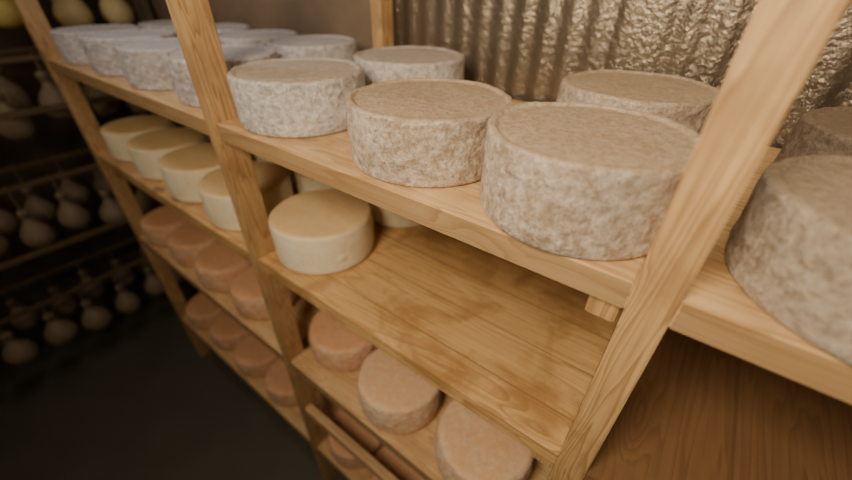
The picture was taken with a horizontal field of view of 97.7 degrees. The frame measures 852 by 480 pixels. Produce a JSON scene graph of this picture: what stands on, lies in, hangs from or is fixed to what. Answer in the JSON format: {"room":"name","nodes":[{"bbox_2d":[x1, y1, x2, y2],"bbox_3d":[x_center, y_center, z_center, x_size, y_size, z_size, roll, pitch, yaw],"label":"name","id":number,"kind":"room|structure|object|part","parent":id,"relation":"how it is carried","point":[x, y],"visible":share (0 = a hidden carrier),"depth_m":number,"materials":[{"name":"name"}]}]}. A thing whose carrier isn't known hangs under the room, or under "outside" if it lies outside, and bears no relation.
{"room":"cheese aging cellar","nodes":[
{"label":"cheese aging cellar","id":0,"kind":"room"},
{"bbox_2d":[0,0,162,334],"bbox_3d":[-3.231,-0.466,1.895,0.100,3.000,3.400,24,41,29],"label":"wall","id":1,"kind":"structure","parent":0,"point":[53,137],"depth_m":2.71,"materials":[{"name":"black"}]},
{"bbox_2d":[0,265,346,479],"bbox_3d":[-0.987,1.796,1.317,5.800,0.001,3.400,24,41,29],"label":"floor","id":2,"kind":"structure","parent":0,"point":[132,398],"depth_m":2.33,"materials":[{"name":"concrete"}]},
{"bbox_2d":[129,0,184,126],"bbox_3d":[-1.701,-0.704,2.640,0.046,2.570,0.040,24,41,29],"label":"upright post","id":3,"kind":"object","parent":2,"relation":"on","point":[136,6],"visible":0.02,"depth_m":2.18,"materials":[{"name":"brown wood"}]},
{"bbox_2d":[0,54,42,64],"bbox_3d":[-2.484,-0.573,1.381,0.026,0.028,2.720,24,41,29],"label":"wooden pole","id":4,"kind":"object","parent":3,"relation":"attached to","point":[23,58],"visible":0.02,"depth_m":1.86,"materials":[{"name":"brown wood"}]},
{"bbox_2d":[0,92,36,140],"bbox_3d":[-2.133,-0.694,1.867,0.154,0.399,0.155,24,41,29],"label":"cheese","id":5,"kind":"object","parent":4,"relation":"hanging from","point":[24,128],"visible":0.92,"depth_m":1.90,"materials":[{"name":"food"}]},
{"bbox_2d":[30,52,72,118],"bbox_3d":[-2.007,-0.815,1.986,0.154,0.334,0.153,24,41,29],"label":"cheese","id":6,"kind":"object","parent":4,"relation":"hanging from","point":[49,93],"visible":0.8,"depth_m":1.97,"materials":[{"name":"food"}]},
{"bbox_3d":[-2.007,-0.897,1.927,0.059,0.131,0.057,-3,35,-6],"label":"cord","id":7,"kind":"part","parent":6,"relation":"part of","materials":[{"name":"fabric"}]},
{"bbox_2d":[89,86,120,116],"bbox_3d":[-1.885,-0.892,2.129,0.144,0.369,0.141,24,41,29],"label":"cheese","id":8,"kind":"object","parent":4,"relation":"hanging from","point":[110,108],"visible":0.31,"depth_m":2.15,"materials":[{"name":"food"}]},
{"bbox_2d":[126,101,152,114],"bbox_3d":[-1.778,-0.959,2.253,0.151,0.399,0.152,24,41,29],"label":"cheese","id":9,"kind":"object","parent":4,"relation":"hanging from","point":[134,108],"visible":0.2,"depth_m":2.29,"materials":[{"name":"food"}]},
{"bbox_2d":[0,163,99,194],"bbox_3d":[-2.491,-0.081,1.725,0.026,0.028,2.720,24,41,29],"label":"wooden pole","id":10,"kind":"object","parent":3,"relation":"attached to","point":[46,179],"visible":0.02,"depth_m":2.10,"materials":[{"name":"brown wood"}]},
{"bbox_2d":[0,234,9,257],"bbox_3d":[-2.360,-0.052,1.958,0.146,0.359,0.144,24,41,29],"label":"cheese","id":11,"kind":"object","parent":10,"relation":"hanging from","point":[4,244],"visible":1,"depth_m":2.03,"materials":[{"name":"food"}]},
{"bbox_2d":[3,186,56,248],"bbox_3d":[-2.246,-0.123,2.092,0.148,0.394,0.148,24,41,29],"label":"cheese","id":12,"kind":"object","parent":10,"relation":"hanging from","point":[34,233],"visible":0.97,"depth_m":2.10,"materials":[{"name":"food"}]},
{"bbox_3d":[-2.245,-0.207,2.035,0.057,0.191,0.059,-5,35,-8],"label":"cord","id":13,"kind":"part","parent":12,"relation":"part of","materials":[{"name":"fabric"}]},
{"bbox_2d":[48,174,90,229],"bbox_3d":[-2.135,-0.222,2.205,0.149,0.359,0.149,24,41,29],"label":"cheese","id":14,"kind":"object","parent":10,"relation":"hanging from","point":[71,215],"visible":1,"depth_m":2.21,"materials":[{"name":"food"}]},
{"bbox_3d":[-2.133,-0.305,2.147,0.059,0.156,0.057,-3,35,-6],"label":"cord","id":15,"kind":"part","parent":14,"relation":"part of","materials":[{"name":"fabric"}]},
{"bbox_2d":[88,164,125,223],"bbox_3d":[-2.019,-0.283,2.351,0.165,0.424,0.168,24,41,29],"label":"cheese","id":16,"kind":"object","parent":10,"relation":"hanging from","point":[110,211],"visible":0.8,"depth_m":2.35,"materials":[{"name":"food"}]},
{"bbox_3d":[-2.017,-0.366,2.292,0.057,0.221,0.059,-5,35,-8],"label":"cord","id":17,"kind":"part","parent":16,"relation":"part of","materials":[{"name":"fabric"}]},
{"bbox_2d":[134,185,161,211],"bbox_3d":[-1.905,-0.368,2.475,0.154,0.424,0.151,24,41,29],"label":"cheese","id":18,"kind":"object","parent":10,"relation":"hanging from","point":[145,201],"visible":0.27,"depth_m":2.49,"materials":[{"name":"food"}]},
{"bbox_2d":[0,256,147,325],"bbox_3d":[-2.498,0.501,2.131,0.026,0.028,2.720,24,41,29],"label":"wooden pole","id":19,"kind":"object","parent":3,"relation":"attached to","point":[134,263],"visible":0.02,"depth_m":2.37,"materials":[{"name":"brown wood"}]},
{"bbox_2d":[0,328,38,365],"bbox_3d":[-2.486,0.611,2.232,0.158,0.344,0.157,24,41,29],"label":"cheese","id":20,"kind":"object","parent":19,"relation":"hanging from","point":[15,351],"visible":1,"depth_m":2.23,"materials":[{"name":"food"}]},
{"bbox_3d":[-2.483,0.528,2.174,0.059,0.141,0.057,-3,35,-6],"label":"cord","id":21,"kind":"part","parent":20,"relation":"part of","materials":[{"name":"fabric"}]},
{"bbox_2d":[37,302,78,344],"bbox_3d":[-2.364,0.520,2.364,0.169,0.344,0.166,24,41,29],"label":"cheese","id":22,"kind":"object","parent":19,"relation":"hanging from","point":[57,331],"visible":1,"depth_m":2.36,"materials":[{"name":"food"}]},
{"bbox_3d":[-2.363,0.438,2.305,0.057,0.141,0.059,-5,35,-8],"label":"cord","id":23,"kind":"part","parent":22,"relation":"part of","materials":[{"name":"fabric"}]},
{"bbox_2d":[74,286,112,330],"bbox_3d":[-2.255,0.451,2.492,0.164,0.374,0.164,24,41,29],"label":"cheese","id":24,"kind":"object","parent":19,"relation":"hanging from","point":[94,318],"visible":1,"depth_m":2.49,"materials":[{"name":"food"}]},
{"bbox_3d":[-2.253,0.367,2.434,0.059,0.171,0.057,-3,35,-6],"label":"cord","id":25,"kind":"part","parent":24,"relation":"part of","materials":[{"name":"fabric"}]},
{"bbox_2d":[108,271,140,313],"bbox_3d":[-2.138,0.364,2.618,0.143,0.374,0.146,24,41,29],"label":"cheese","id":26,"kind":"object","parent":19,"relation":"hanging from","point":[127,302],"visible":1,"depth_m":2.62,"materials":[{"name":"food"}]},
{"bbox_3d":[-2.138,0.281,2.561,0.057,0.171,0.059,-5,35,-8],"label":"cord","id":27,"kind":"part","parent":26,"relation":"part of","materials":[{"name":"fabric"}]},
{"bbox_2d":[140,257,164,295],"bbox_3d":[-2.021,0.263,2.739,0.148,0.344,0.148,24,41,29],"label":"cheese","id":28,"kind":"object","parent":19,"relation":"hanging from","point":[152,285],"visible":0.89,"depth_m":2.73,"materials":[{"name":"food"}]},
{"bbox_3d":[-2.020,0.180,2.680,0.057,0.141,0.059,-5,35,-8],"label":"cord","id":29,"kind":"part","parent":28,"relation":"part of","materials":[{"name":"fabric"}]},
{"bbox_2d":[170,268,187,282],"bbox_3d":[-1.912,0.180,2.859,0.152,0.344,0.153,24,41,29],"label":"cheese","id":30,"kind":"object","parent":19,"relation":"hanging from","point":[179,279],"visible":0.15,"depth_m":2.85,"materials":[{"name":"food"}]},
{"bbox_2d":[139,0,186,126],"bbox_3d":[-1.599,-0.660,2.578,0.022,2.570,0.040,24,41,29],"label":"upright post","id":31,"kind":"object","parent":2,"relation":"on","point":[147,11],"visible":0.02,"depth_m":2.12,"materials":[{"name":"brown wood"}]},
{"bbox_2d":[0,94,119,120],"bbox_3d":[-2.150,-0.539,1.722,0.020,0.032,1.940,24,41,29],"label":"wooden rail","id":32,"kind":"object","parent":31,"relation":"attached to","point":[105,98],"visible":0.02,"depth_m":1.92,"materials":[{"name":"brown wood"}]},
{"bbox_2d":[0,204,164,270],"bbox_3d":[-2.158,0.052,2.134,0.020,0.032,1.940,24,41,29],"label":"wooden rail","id":33,"kind":"object","parent":31,"relation":"attached to","point":[34,254],"visible":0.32,"depth_m":2.18,"materials":[{"name":"brown wood"}]},
{"bbox_2d":[12,0,851,479],"bbox_3d":[-0.062,0.188,1.306,3.445,2.670,0.659,24,41,29],"label":"shelving unit","id":34,"kind":"object","parent":2,"relation":"on","point":[693,379],"visible":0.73,"depth_m":0.77,"materials":[{"name":"brown wood"}]},
{"bbox_2d":[50,24,140,65],"bbox_3d":[-1.318,-0.803,1.525,0.298,0.116,0.294,15,37,19],"label":"cheese","id":35,"kind":"object","parent":34,"relation":"on","point":[66,40],"visible":0.5,"depth_m":1.42,"materials":[{"name":"grey food"}]},
{"bbox_3d":[-1.595,-0.276,1.941,0.050,2.670,0.068,24,41,29],"label":"post","id":36,"kind":"part","parent":34,"relation":"part of","materials":[{"name":"brown wood"}]},
{"bbox_2d":[78,29,176,76],"bbox_3d":[-1.066,-0.692,1.367,0.298,0.121,0.292,24,41,30],"label":"cheese","id":37,"kind":"object","parent":34,"relation":"on","point":[98,48],"visible":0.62,"depth_m":1.27,"materials":[{"name":"grey food"}]},
{"bbox_2d":[100,115,174,161],"bbox_3d":[-1.351,-0.490,1.776,0.291,0.137,0.294,-20,40,-27],"label":"cheese","id":38,"kind":"object","parent":34,"relation":"on","point":[116,134],"visible":0.59,"depth_m":1.69,"materials":[{"name":"beige food"}]},
{"bbox_2d":[113,38,180,90],"bbox_3d":[-0.820,-0.583,1.219,0.294,0.116,0.298,20,39,25],"label":"cheese","id":39,"kind":"object","parent":34,"relation":"on","point":[141,61],"visible":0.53,"depth_m":1.11,"materials":[{"name":"grey food"}]},
{"bbox_2d":[138,20,173,30],"bbox_3d":[-1.157,-0.961,1.754,0.300,0.116,0.297,-25,43,-32],"label":"cheese","id":40,"kind":"object","parent":34,"relation":"on","point":[163,24],"visible":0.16,"depth_m":1.62,"materials":[{"name":"grey food"}]},
{"bbox_2d":[140,205,188,246],"bbox_3d":[-1.396,-0.085,2.055,0.278,0.135,0.277,22,40,28],"label":"cheese","id":41,"kind":"object","parent":34,"relation":"on","point":[158,224],"visible":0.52,"depth_m":1.96,"materials":[{"name":"orange food"}]},
{"bbox_2d":[127,127,207,179],"bbox_3d":[-1.108,-0.383,1.627,0.300,0.137,0.297,12,36,15],"label":"cheese","id":42,"kind":"object","parent":34,"relation":"on","point":[146,149],"visible":0.67,"depth_m":1.54,"materials":[{"name":"beige food"}]},
{"bbox_2d":[158,143,219,202],"bbox_3d":[-0.868,-0.273,1.475,0.300,0.137,0.297,10,36,13],"label":"cheese","id":43,"kind":"object","parent":34,"relation":"on","point":[182,169],"visible":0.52,"depth_m":1.37,"materials":[{"name":"beige food"}]},
{"bbox_2d":[167,222,218,266],"bbox_3d":[-1.163,0.012,1.921,0.278,0.135,0.277,-16,38,-22],"label":"cheese","id":44,"kind":"object","parent":34,"relation":"on","point":[187,241],"visible":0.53,"depth_m":1.82,"materials":[{"name":"orange food"}]},
{"bbox_2d":[188,127,210,142],"bbox_3d":[-1.066,-0.590,1.925,0.294,0.137,0.291,-5,35,-8],"label":"cheese","id":45,"kind":"object","parent":34,"relation":"on","point":[207,136],"visible":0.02,"depth_m":1.82,"materials":[{"name":"beige food"}]},
{"bbox_2d":[185,292,223,328],"bbox_3d":[-1.402,0.448,2.429,0.275,0.129,0.274,7,35,9],"label":"cheese","id":46,"kind":"object","parent":34,"relation":"on","point":[200,311],"visible":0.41,"depth_m":2.34,"materials":[{"name":"orange food"}]},
{"bbox_2d":[173,23,250,37],"bbox_3d":[-0.895,-0.845,1.590,0.295,0.121,0.301,-6,35,-9],"label":"cheese","id":47,"kind":"object","parent":34,"relation":"on","point":[221,27],"visible":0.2,"depth_m":1.56,"materials":[{"name":"grey food"}]},
{"bbox_2d":[163,44,277,107],"bbox_3d":[-0.571,-0.478,1.070,0.292,0.121,0.286,6,35,7],"label":"cheese","id":48,"kind":"object","parent":34,"relation":"on","point":[234,55],"visible":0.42,"depth_m":0.98,"materials":[{"name":"beige food"}]},
{"bbox_2d":[193,242,251,291],"bbox_3d":[-0.937,0.118,1.774,0.277,0.135,0.278,-28,44,-35],"label":"cheese","id":49,"kind":"object","parent":34,"relation":"on","point":[217,265],"visible":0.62,"depth_m":1.68,"materials":[{"name":"orange food"}]},
{"bbox_2d":[210,312,249,350],"bbox_3d":[-1.169,0.543,2.296,0.274,0.129,0.275,-6,35,-9],"label":"cheese","id":50,"kind":"object","parent":34,"relation":"on","point":[226,333],"visible":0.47,"depth_m":2.20,"materials":[{"name":"orange food"}]},
{"bbox_2d":[198,161,293,230],"bbox_3d":[-0.627,-0.163,1.322,0.300,0.137,0.297,6,35,7],"label":"cheese","id":51,"kind":"object","parent":34,"relation":"on","point":[274,181],"visible":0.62,"depth_m":1.24,"materials":[{"name":"beige food"}]},
{"bbox_3d":[-0.511,0.202,1.277,0.047,2.670,0.068,24,41,29],"label":"post","id":52,"kind":"part","parent":34,"relation":"part of","materials":[{"name":"brown wood"}]},
{"bbox_2d":[234,334,278,377],"bbox_3d":[-0.949,0.649,2.149,0.274,0.129,0.275,2,35,1],"label":"cheese","id":53,"kind":"object","parent":34,"relation":"on","point":[252,358],"visible":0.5,"depth_m":2.06,"materials":[{"name":"orange food"}]},
{"bbox_2d":[218,29,297,45],"bbox_3d":[-0.638,-0.732,1.436,0.300,0.116,0.297,-15,38,-21],"label":"cheese","id":54,"kind":"object","parent":34,"relation":"on","point":[241,37],"visible":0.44,"depth_m":1.37,"materials":[{"name":"grey food"}]},
{"bbox_2d":[230,265,298,319],"bbox_3d":[-0.705,0.216,1.637,0.278,0.135,0.277,3,35,4],"label":"cheese","id":55,"kind":"object","parent":34,"relation":"on","point":[246,294],"visible":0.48,"depth_m":1.54,"materials":[{"name":"orange food"}]},
{"bbox_2d":[255,155,296,183],"bbox_3d":[-0.576,-0.359,1.604,0.291,0.137,0.294,-4,35,-7],"label":"cheese","id":56,"kind":"object","parent":34,"relation":"on","point":[291,173],"visible":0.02,"depth_m":1.50,"materials":[{"name":"beige food"}]},
{"bbox_2d":[264,358,315,406],"bbox_3d":[-0.719,0.749,2.010,0.275,0.129,0.274,22,40,27],"label":"cheese","id":57,"kind":"object","parent":34,"relation":"on","point":[278,385],"visible":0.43,"depth_m":1.92,"materials":[{"name":"orange food"}]},
{"bbox_2d":[227,57,365,137],"bbox_3d":[-0.297,-0.353,0.898,0.306,0.118,0.305,-6,35,-9],"label":"cheese","id":58,"kind":"object","parent":34,"relation":"on","point":[287,97],"visible":0.9,"depth_m":0.80,"materials":[{"name":"beige food"}]},
{"bbox_2d":[265,35,356,61],"bbox_3d":[-0.382,-0.621,1.277,0.301,0.121,0.295,11,36,14],"label":"cheese","id":59,"kind":"object","parent":34,"relation":"on","point":[301,46],"visible":0.55,"depth_m":1.18,"materials":[{"name":"grey food"}]},
{"bbox_2d":[294,171,334,193],"bbox_3d":[-0.352,-0.232,1.426,0.281,0.137,0.279,10,36,12],"label":"cheese","id":60,"kind":"object","parent":34,"relation":"on","point":[304,183],"visible":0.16,"depth_m":1.30,"materials":[{"name":"beige food"}]},
{"bbox_2d":[268,189,373,274],"bbox_3d":[-0.312,-0.034,1.144,0.302,0.134,0.301,-16,38,-22],"label":"cheese","id":61,"kind":"object","parent":34,"relation":"on","point":[323,231],"visible":0.98,"depth_m":1.06,"materials":[{"name":"beige food"}]},
{"bbox_2d":[309,310,377,371],"bbox_3d":[-0.308,0.364,1.437,0.281,0.129,0.279,4,35,4],"label":"cheese","id":62,"kind":"object","parent":34,"relation":"on","point":[333,345],"visible":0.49,"depth_m":1.34,"materials":[{"name":"orange food"}]},
{"bbox_3d":[-0.134,0.893,1.382,0.937,0.047,0.032,24,41,29],"label":"rail","id":63,"kind":"part","parent":34,"relation":"part of","materials":[{"name":"brown wood"}]},
{"bbox_2d":[328,409,382,468],"bbox_3d":[-0.324,0.922,1.769,0.275,0.129,0.274,1,35,1],"label":"cheese","id":64,"kind":"object","parent":34,"relation":"on","point":[370,444],"visible":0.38,"depth_m":1.69,"materials":[{"name":"orange food"}]},
{"bbox_3d":[-0.151,-0.068,1.670,0.047,2.670,0.055,24,41,29],"label":"post","id":65,"kind":"part","parent":34,"relation":"part of","materials":[{"name":"brown wood"}]},
{"bbox_2d":[370,203,420,227],"bbox_3d":[-0.084,-0.172,1.344,0.288,0.137,0.285,0,35,-1],"label":"cheese","id":66,"kind":"object","parent":34,"relation":"on","point":[381,216],"visible":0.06,"depth_m":1.26,"materials":[{"name":"beige food"}]},
{"bbox_2d":[371,445,424,479],"bbox_3d":[-0.101,1.021,1.631,0.274,0.129,0.275,-17,38,-23],"label":"cheese","id":67,"kind":"object","parent":34,"relation":"on","point":[384,456],"visible":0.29,"depth_m":1.60,"materials":[{"name":"orange food"}]},
{"bbox_2d":[357,349,442,434],"bbox_3d":[-0.086,0.487,1.253,0.286,0.142,0.283,0,35,-1],"label":"cheese","id":68,"kind":"object","parent":34,"relation":"on","point":[396,400],"visible":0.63,"depth_m":1.16,"materials":[{"name":"food"}]},
{"bbox_2d":[354,46,464,85],"bbox_3d":[-0.046,-0.476,1.078,0.310,0.118,0.311,-8,36,-12],"label":"cheese","id":69,"kind":"object","parent":34,"relation":"on","point":[381,64],"visible":0.56,"depth_m":0.97,"materials":[{"name":"grey food"}]},
{"bbox_2d":[345,78,513,187],"bbox_3d":[0.004,-0.217,0.709,0.307,0.117,0.304,0,35,0],"label":"cheese","id":70,"kind":"object","parent":34,"relation":"on","point":[410,132],"visible":0.91,"depth_m":0.61,"materials":[{"name":"beige food"}]},
{"bbox_2d":[435,399,533,479],"bbox_3d":[0.171,0.599,1.099,0.291,0.142,0.289,-14,38,-20],"label":"cheese","id":71,"kind":"object","parent":34,"relation":"on","point":[467,446],"visible":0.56,"depth_m":1.02,"materials":[{"name":"food"}]},
{"bbox_2d":[479,101,699,260],"bbox_3d":[0.223,-0.102,0.540,0.284,0.126,0.284,28,43,33],"label":"cheese","id":72,"kind":"object","parent":34,"relation":"on","point":[580,180],"visible":0.9,"depth_m":0.45,"materials":[{"name":"beige food"}]},
{"bbox_2d":[556,69,719,134],"bbox_3d":[0.439,-0.277,0.804,0.307,0.117,0.304,8,36,10],"label":"cheese","id":73,"kind":"object","parent":34,"relation":"on","point":[688,102],"visible":0.5,"depth_m":0.72,"materials":[{"name":"beige food"}]},
{"bbox_3d":[0.276,0.548,0.795,0.048,2.670,0.068,24,41,29],"label":"post","id":74,"kind":"part","parent":34,"relation":"part of","materials":[{"name":"brown wood"}]},
{"bbox_2d":[725,154,851,365],"bbox_3d":[0.500,0.021,0.378,0.297,0.117,0.296,-10,36,-15],"label":"cheese","id":75,"kind":"object","parent":34,"relation":"on","point":[789,249],"visible":1,"depth_m":0.37,"materials":[{"name":"beige food"}]},
{"bbox_2d":[773,106,851,162],"bbox_3d":[0.739,-0.110,0.573,0.295,0.114,0.299,-13,37,-19],"label":"cheese","id":76,"kind":"object","parent":34,"relation":"on","point":[825,130],"visible":0.56,"depth_m":0.58,"materials":[{"name":"beige food"}]},
{"bbox_3d":[-1.972,-0.824,2.807,0.046,2.570,0.040,24,41,29],"label":"upright post","id":77,"kind":"object","parent":2,"relation":"on","visible":0},
{"bbox_2d":[0,46,36,54],"bbox_3d":[-2.756,-0.693,1.548,0.026,0.028,2.720,24,41,29],"label":"wooden pole","id":78,"kind":"object","parent":77,"relation":"attached to","point":[8,51],"visible":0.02,"depth_m":2.07,"materials":[{"name":"brown wood"}]},
{"bbox_2d":[0,67,31,109],"bbox_3d":[-2.353,-0.880,2.073,0.146,0.334,0.145,24,41,29],"label":"cheese","id":79,"kind":"object","parent":78,"relation":"hanging from","point":[16,96],"visible":0.74,"depth_m":2.08,"materials":[{"name":"food"}]},
{"bbox_2d":[33,44,55,84],"bbox_3d":[-2.226,-0.946,2.226,0.147,0.399,0.147,24,41,29],"label":"cheese","id":80,"kind":"object","parent":78,"relation":"hanging from","point":[37,52],"visible":0.12,"depth_m":2.18,"materials":[{"name":"food"}]},
{"bbox_2d":[82,83,90,97],"bbox_3d":[-2.108,-1.047,2.347,0.163,0.369,0.166,24,41,29],"label":"cheese","id":81,"kind":"object","parent":78,"relation":"hanging from","point":[86,88],"visible":0.06,"depth_m":2.33,"materials":[{"name":"food"}]},
{"bbox_2d":[0,147,90,173],"bbox_3d":[-2.762,-0.201,1.891,0.026,0.028,2.720,24,41,29],"label":"wooden pole","id":82,"kind":"object","parent":77,"relation":"attached to","point":[85,150],"visible":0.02,"depth_m":2.31,"materials":[{"name":"brown wood"}]},
{"bbox_2d":[0,208,19,235],"bbox_3d":[-2.574,-0.200,2.196,0.144,0.394,0.144,24,41,29],"label":"cheese","id":83,"kind":"object","parent":82,"relation":"hanging from","point":[9,223],"visible":0.97,"depth_m":2.25,"materials":[{"name":"food"}]},
{"bbox_2d":[10,165,57,222],"bbox_3d":[-2.462,-0.284,2.318,0.155,0.394,0.156,24,41,29],"label":"cheese","id":84,"kind":"object","parent":82,"relation":"hanging from","point":[42,209],"visible":0.8,"depth_m":2.33,"materials":[{"name":"food"}]},
{"bbox_3d":[-2.462,-0.367,2.260,0.057,0.191,0.059,-5,35,-8],"label":"cord","id":85,"kind":"part","parent":84,"relation":"part of","materials":[{"name":"fabric"}]},
{"bbox_2d":[51,155,90,205],"bbox_3d":[-2.348,-0.385,2.434,0.160,0.359,0.161,24,41,29],"label":"cheese","id":86,"kind":"object","parent":82,"relation":"hanging from","point":[78,193],"visible":0.67,"depth_m":2.44,"materials":[{"name":"food"}]},
{"bbox_3d":[-2.347,-0.468,2.376,0.057,0.156,0.059,-5,35,-8],"label":"cord","id":87,"kind":"part","parent":86,"relation":"part of","materials":[{"name":"fabric"}]},
{"bbox_2d":[87,146,113,195],"bbox_3d":[-2.232,-0.472,2.561,0.166,0.359,0.162,24,41,29],"label":"cheese","id":88,"kind":"object","parent":82,"relation":"hanging from","point":[99,173],"visible":0.31,"depth_m":2.54,"materials":[{"name":"food"}]},
{"bbox_3d":[-2.231,-0.555,2.502,0.059,0.156,0.057,-3,35,-6],"label":"cord","id":89,"kind":"part","parent":88,"relation":"part of","materials":[{"name":"fabric"}]},
{"bbox_2d":[0,236,136,294],"bbox_3d":[-2.769,0.381,2.297,0.026,0.028,2.720,24,41,29],"label":"wooden pole","id":90,"kind":"object","parent":77,"relation":"attached to","point":[72,263],"visible":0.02,"depth_m":2.58,"materials":[{"name":"brown wood"}]},
{"bbox_2d":[0,288,40,329],"bbox_3d":[-2.701,0.450,2.459,0.145,0.344,0.146,24,41,29],"label":"cheese","id":91,"kind":"object","parent":90,"relation":"hanging from","point":[32,319],"visible":0.94,"depth_m":2.46,"materials":[{"name":"food"}]},
{"bbox_3d":[-2.700,0.367,2.400,0.057,0.141,0.059,-5,35,-8],"label":"cord","id":92,"kind":"part","parent":91,"relation":"part of","materials":[{"name":"fabric"}]},
{"bbox_2d":[40,272,77,314],"bbox_3d":[-2.582,0.373,2.598,0.141,0.374,0.141,24,41,29],"label":"cheese","id":93,"kind":"object","parent":90,"relation":"hanging from","point":[67,305],"visible":0.83,"depth_m":2.61,"materials":[{"name":"food"}]},
{"bbox_3d":[-2.580,0.289,2.540,0.057,0.171,0.059,-5,35,-8],"label":"cord","id":94,"kind":"part","parent":93,"relation":"part of","materials":[{"name":"fabric"}]},
{"bbox_2d":[73,259,105,297],"bbox_3d":[-2.472,0.278,2.709,0.148,0.344,0.144,24,41,29],"label":"cheese","id":95,"kind":"object","parent":90,"relation":"hanging from","point":[96,290],"visible":0.88,"depth_m":2.71,"materials":[{"name":"food"}]},
{"bbox_3d":[-2.471,0.195,2.651,0.059,0.141,0.057,-3,35,-6],"label":"cord","id":96,"kind":"part","parent":95,"relation":"part of","materials":[{"name":"fabric"}]},
{"bbox_2d":[105,247,135,286],"bbox_3d":[-2.356,0.203,2.845,0.145,0.374,0.146,24,41,29],"label":"cheese","id":97,"kind":"object","parent":90,"relation":"hanging from","point":[127,278],"visible":0.84,"depth_m":2.85,"materials":[{"name":"food"}]},
{"bbox_3d":[-2.355,0.120,2.787,0.057,0.171,0.059,-5,35,-8],"label":"cord","id":98,"kind":"part","parent":97,"relation":"part of","materials":[{"name":"fabric"}]},
{"bbox_2d":[134,235,155,273],"bbox_3d":[-2.239,0.116,2.972,0.155,0.374,0.154,24,41,29],"label":"cheese","id":99,"kind":"object","parent":90,"relation":"hanging from","point":[141,265],"visible":0.38,"depth_m":2.96,"materials":[{"name":"food"}]},
{"bbox_2d":[125,0,851,477],"bbox_3d":[0.035,-0.198,1.571,5.620,3.000,0.095,24,41,29],"label":"wall","id":100,"kind":"structure","parent":0,"point":[524,49],"depth_m":0.98,"materials":[{"name":"silver metal"}]},
{"bbox_3d":[-2.479,-1.000,1.084,0.026,0.028,2.720,24,41,29],"label":"wooden pole","id":101,"kind":"object","parent":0,"visible":0},
{"bbox_2d":[0,0,23,28],"bbox_3d":[-2.018,-1.197,1.695,0.160,0.414,0.159,24,41,29],"label":"cheese","id":102,"kind":"object","parent":101,"relation":"hanging from","point":[10,18],"visible":0.85,"depth_m":1.75,"materials":[{"name":"food"}]},
{"bbox_2d":[52,0,94,26],"bbox_3d":[-1.855,-1.307,1.881,0.158,0.444,0.162,24,41,29],"label":"cheese","id":103,"kind":"object","parent":101,"relation":"hanging from","point":[70,13],"visible":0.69,"depth_m":1.92,"materials":[{"name":"yellow food"}]},
{"bbox_2d":[99,0,134,24],"bbox_3d":[-1.733,-1.397,2.013,0.152,0.444,0.154,24,41,29],"label":"cheese","id":104,"kind":"object","parent":101,"relation":"hanging from","point":[115,12],"visible":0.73,"depth_m":2.05,"materials":[{"name":"yellow food"}]}
]}

